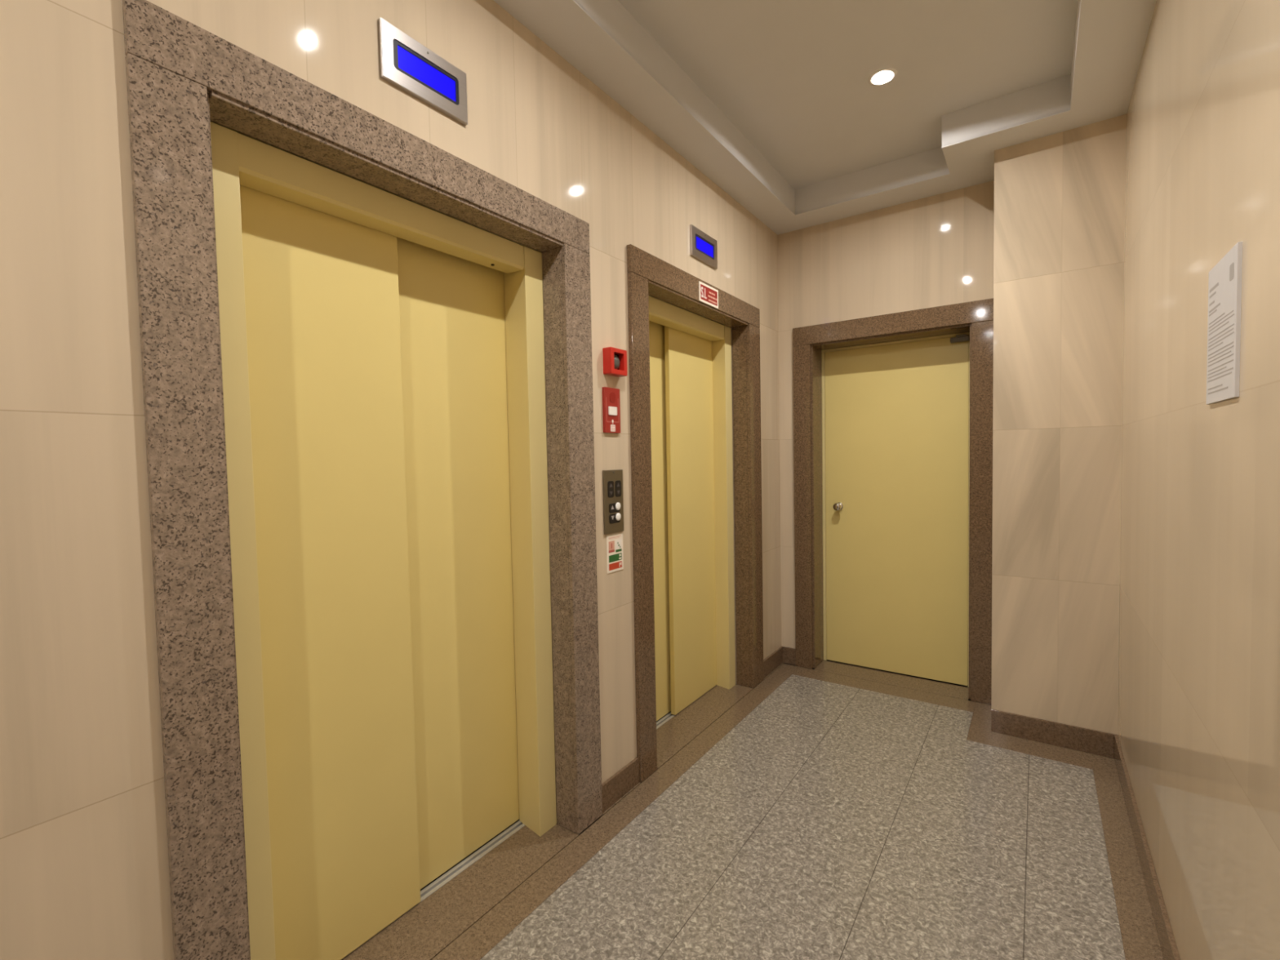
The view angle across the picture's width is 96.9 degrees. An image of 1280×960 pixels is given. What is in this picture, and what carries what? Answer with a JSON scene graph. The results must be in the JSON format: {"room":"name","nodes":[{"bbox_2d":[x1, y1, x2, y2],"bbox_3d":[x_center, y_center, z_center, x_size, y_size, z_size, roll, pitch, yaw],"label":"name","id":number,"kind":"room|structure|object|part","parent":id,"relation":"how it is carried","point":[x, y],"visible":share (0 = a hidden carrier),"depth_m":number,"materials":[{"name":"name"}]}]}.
{"room":"elevator lobby","nodes":[
{"label":"elevator lobby","id":0,"kind":"room"},
{"bbox_2d":[0,0,781,959],"bbox_3d":[-1.330,-0.141,0.584,0.120,3.000,7.842,0,3,35],"label":"wall","id":1,"kind":"structure","parent":0,"point":[84,863],"depth_m":1.03,"materials":[{"name":"stone"}]},
{"bbox_2d":[122,0,602,959],"bbox_3d":[-0.616,0.202,1.647,0.202,2.227,1.289,0,3,35],"label":"door surround","id":2,"kind":"object","parent":1,"relation":"attached to","point":[172,63],"visible":1,"depth_m":1.15,"materials":[{"name":"brown stone"}]},
{"bbox_2d":[209,121,556,959],"bbox_3d":[-0.694,0.263,1.699,0.172,2.108,1.063,0,3,35],"label":"door","id":3,"kind":"structure","parent":2,"relation":"attached to","point":[383,352],"depth_m":1.61,"materials":[{"name":"yellow paint"}]},
{"bbox_3d":[-0.858,0.283,1.494,0.026,2.056,0.536,0,3,35],"label":"panel","id":4,"kind":"part","parent":3,"relation":"part of","materials":[{"name":"yellow paint"}]},
{"bbox_3d":[-0.712,1.309,1.768,0.078,0.015,1.043,0,3,35],"label":"sill","id":5,"kind":"part","parent":3,"relation":"part of","materials":[{"name":"metal"}]},
{"bbox_3d":[-0.604,0.260,1.933,0.026,2.056,0.578,0,3,35],"label":"panel","id":6,"kind":"part","parent":3,"relation":"part of","materials":[{"name":"yellow paint"}]},
{"bbox_2d":[377,17,467,125],"bbox_3d":[-0.577,-1.093,1.532,0.014,0.143,0.262,0,3,35],"label":"display","id":7,"kind":"object","parent":1,"relation":"attached to","point":[406,64],"visible":1,"depth_m":1.52,"materials":[{"name":"metal"}]},
{"bbox_2d":[602,386,620,433],"bbox_3d":[-0.110,-0.271,2.208,0.015,0.174,0.099,0,3,35],"label":"sign","id":8,"kind":"object","parent":1,"relation":"attached to","point":[611,396],"visible":1,"depth_m":2.20,"materials":[{"name":"red plastic"}]},
{"bbox_2d":[602,469,623,534],"bbox_3d":[-0.102,0.084,2.223,0.015,0.246,0.120,0,3,35],"label":"panel","id":9,"kind":"object","parent":1,"relation":"attached to","point":[612,480],"visible":1,"depth_m":2.21,"materials":[{"name":"metal"}]},
{"bbox_2d":[602,346,626,377],"bbox_3d":[-0.096,-0.458,2.204,0.038,0.100,0.107,0,3,35],"label":"fire alarm","id":10,"kind":"object","parent":1,"relation":"attached to","point":[615,360],"visible":1,"depth_m":2.18,"materials":[{"name":"red plastic"}]},
{"bbox_2d":[606,532,623,573],"bbox_3d":[-0.098,0.286,2.240,0.004,0.150,0.104,0,3,35],"label":"sticker","id":11,"kind":"object","parent":1,"relation":"attached to","point":[615,556],"visible":1,"depth_m":2.24,"materials":[{"name":"white paper"}]},
{"bbox_2d":[601,645,782,813],"bbox_3d":[-1.282,1.308,0.554,0.012,0.106,7.722,0,3,35],"label":"baseboard","id":12,"kind":"structure","parent":1,"relation":"attached to","point":[620,783],"depth_m":2.29,"materials":[{"name":"stone"}]},
{"bbox_2d":[626,244,763,782],"bbox_3d":[0.272,0.135,2.910,0.204,2.227,1.294,0,3,35],"label":"door surround","id":13,"kind":"object","parent":1,"relation":"attached to","point":[647,274],"visible":0.92,"depth_m":2.78,"materials":[{"name":"brown stone"}]},
{"bbox_2d":[648,295,735,728],"bbox_3d":[0.185,0.196,2.952,0.172,2.108,1.054,0,3,35],"label":"door","id":14,"kind":"structure","parent":13,"relation":"attached to","point":[691,353],"depth_m":3.08,"materials":[{"name":"yellow paint"}]},
{"bbox_3d":[-0.010,0.215,2.780,0.026,2.056,0.546,0,3,35],"label":"panel","id":15,"kind":"part","parent":14,"relation":"part of","materials":[{"name":"yellow paint"}]},
{"bbox_3d":[0.167,1.242,3.021,0.078,0.015,1.034,0,3,35],"label":"sill","id":16,"kind":"part","parent":14,"relation":"part of","materials":[{"name":"metal"}]},
{"bbox_3d":[0.314,0.193,3.165,0.026,2.056,0.558,0,3,35],"label":"panel","id":17,"kind":"part","parent":14,"relation":"part of","materials":[{"name":"yellow paint"}]},
{"bbox_2d":[698,280,718,308],"bbox_3d":[0.343,-0.918,2.819,0.003,0.094,0.199,0,3,35],"label":"sign","id":18,"kind":"object","parent":13,"relation":"attached to","point":[708,295],"visible":1,"depth_m":2.81,"materials":[{"name":"red plastic"}]},
{"bbox_3d":[0.343,-0.918,2.818,0.001,0.072,0.176,0,3,35],"label":"panel","id":19,"kind":"part","parent":18,"relation":"part of","materials":[{"name":"red plastic"}]},
{"bbox_2d":[689,224,717,269],"bbox_3d":[0.318,-1.150,2.808,0.014,0.143,0.262,0,3,35],"label":"display","id":20,"kind":"object","parent":1,"relation":"attached to","point":[703,247],"visible":1,"depth_m":2.79,"materials":[{"name":"metal"}]},
{"bbox_2d":[420,659,1163,959],"bbox_3d":[-0.614,1.411,0.231,2.080,0.100,8.151,0,3,35],"label":"floor","id":21,"kind":"structure","parent":0,"point":[833,821],"depth_m":1.93,"materials":[{"name":"grey stone"}]},
{"bbox_2d":[493,0,1156,235],"bbox_3d":[-0.657,-1.528,-0.023,1.900,0.286,7.982,0,3,35],"label":"ceiling","id":22,"kind":"structure","parent":0,"point":[774,102],"depth_m":2.29,"materials":[{"name":"paint"}]},
{"bbox_2d":[867,67,897,86],"bbox_3d":[0.996,-1.669,2.330,0.110,0.034,0.110,0,3,35],"label":"recessed light","id":23,"kind":"object","parent":22,"relation":"in","point":[884,76],"visible":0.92,"depth_m":2.34,"materials":[{"name":"white"}]},
{"bbox_3d":[0.996,-1.664,2.330,0.021,0.009,0.021,0,3,35],"label":"bulb","id":24,"kind":"part","parent":23,"relation":"part of","materials":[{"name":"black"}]},
{"bbox_2d":[777,180,994,648],"bbox_3d":[1.435,-0.305,3.369,1.210,3.000,0.140,0,3,35],"label":"wall","id":25,"kind":"structure","parent":0,"point":[935,251],"depth_m":3.30,"materials":[{"name":"stone"}]},
{"bbox_2d":[782,646,795,665],"bbox_3d":[0.970,1.140,3.679,0.088,0.106,0.012,0,3,35],"label":"baseboard","id":26,"kind":"structure","parent":25,"relation":"attached to","point":[788,653],"depth_m":3.67,"materials":[{"name":"stone"}]},
{"bbox_2d":[792,297,993,704],"bbox_3d":[1.510,0.124,3.411,1.090,2.160,0.298,0,3,35],"label":"door surround","id":27,"kind":"object","parent":25,"relation":"attached to","point":[806,356],"visible":0.76,"depth_m":3.28,"materials":[{"name":"brown stone"}]},
{"bbox_2d":[821,332,969,685],"bbox_3d":[1.536,0.178,3.455,0.843,2.025,0.122,0,3,35],"label":"door","id":28,"kind":"structure","parent":27,"relation":"attached to","point":[895,415],"depth_m":3.43,"materials":[{"name":"yellow paint"}]},
{"bbox_3d":[1.260,0.170,3.612,0.052,0.052,0.062,0,3,35],"label":"knob","id":29,"kind":"part","parent":28,"relation":"part of","materials":[{"name":"silver metal"}]},
{"bbox_2d":[991,114,1126,734],"bbox_3d":[2.057,-0.291,2.723,0.590,3.000,0.484,0,3,35],"label":"wall pillar","id":30,"kind":"structure","parent":0,"point":[1059,249],"depth_m":2.55,"materials":[{"name":"stone"}]},
{"bbox_2d":[991,709,1114,758],"bbox_3d":[1.889,1.165,2.616,0.458,0.106,0.012,0,3,35],"label":"baseboard","id":31,"kind":"structure","parent":30,"relation":"attached to","point":[1068,736],"depth_m":2.60,"materials":[{"name":"stone"}]},
{"bbox_2d":[1117,0,1279,959],"bbox_3d":[-0.005,-0.118,-0.627,0.120,3.000,7.378,0,3,35],"label":"wall","id":32,"kind":"structure","parent":0,"point":[1198,706],"depth_m":1.24,"materials":[{"name":"stone"}]},
{"bbox_2d":[1114,733,1180,959],"bbox_3d":[-0.031,1.327,-0.532,0.012,0.106,7.378,0,3,35],"label":"baseboard","id":33,"kind":"structure","parent":32,"relation":"attached to","point":[1163,927],"depth_m":1.75,"materials":[{"name":"stone"}]},
{"bbox_2d":[1205,241,1242,404],"bbox_3d":[1.128,-0.290,1.097,0.007,0.274,0.210,0,3,35],"label":"paper notice","id":34,"kind":"object","parent":32,"relation":"attached to","point":[1224,282],"visible":1,"depth_m":1.07,"materials":[{"name":"white paper"}]}
]}

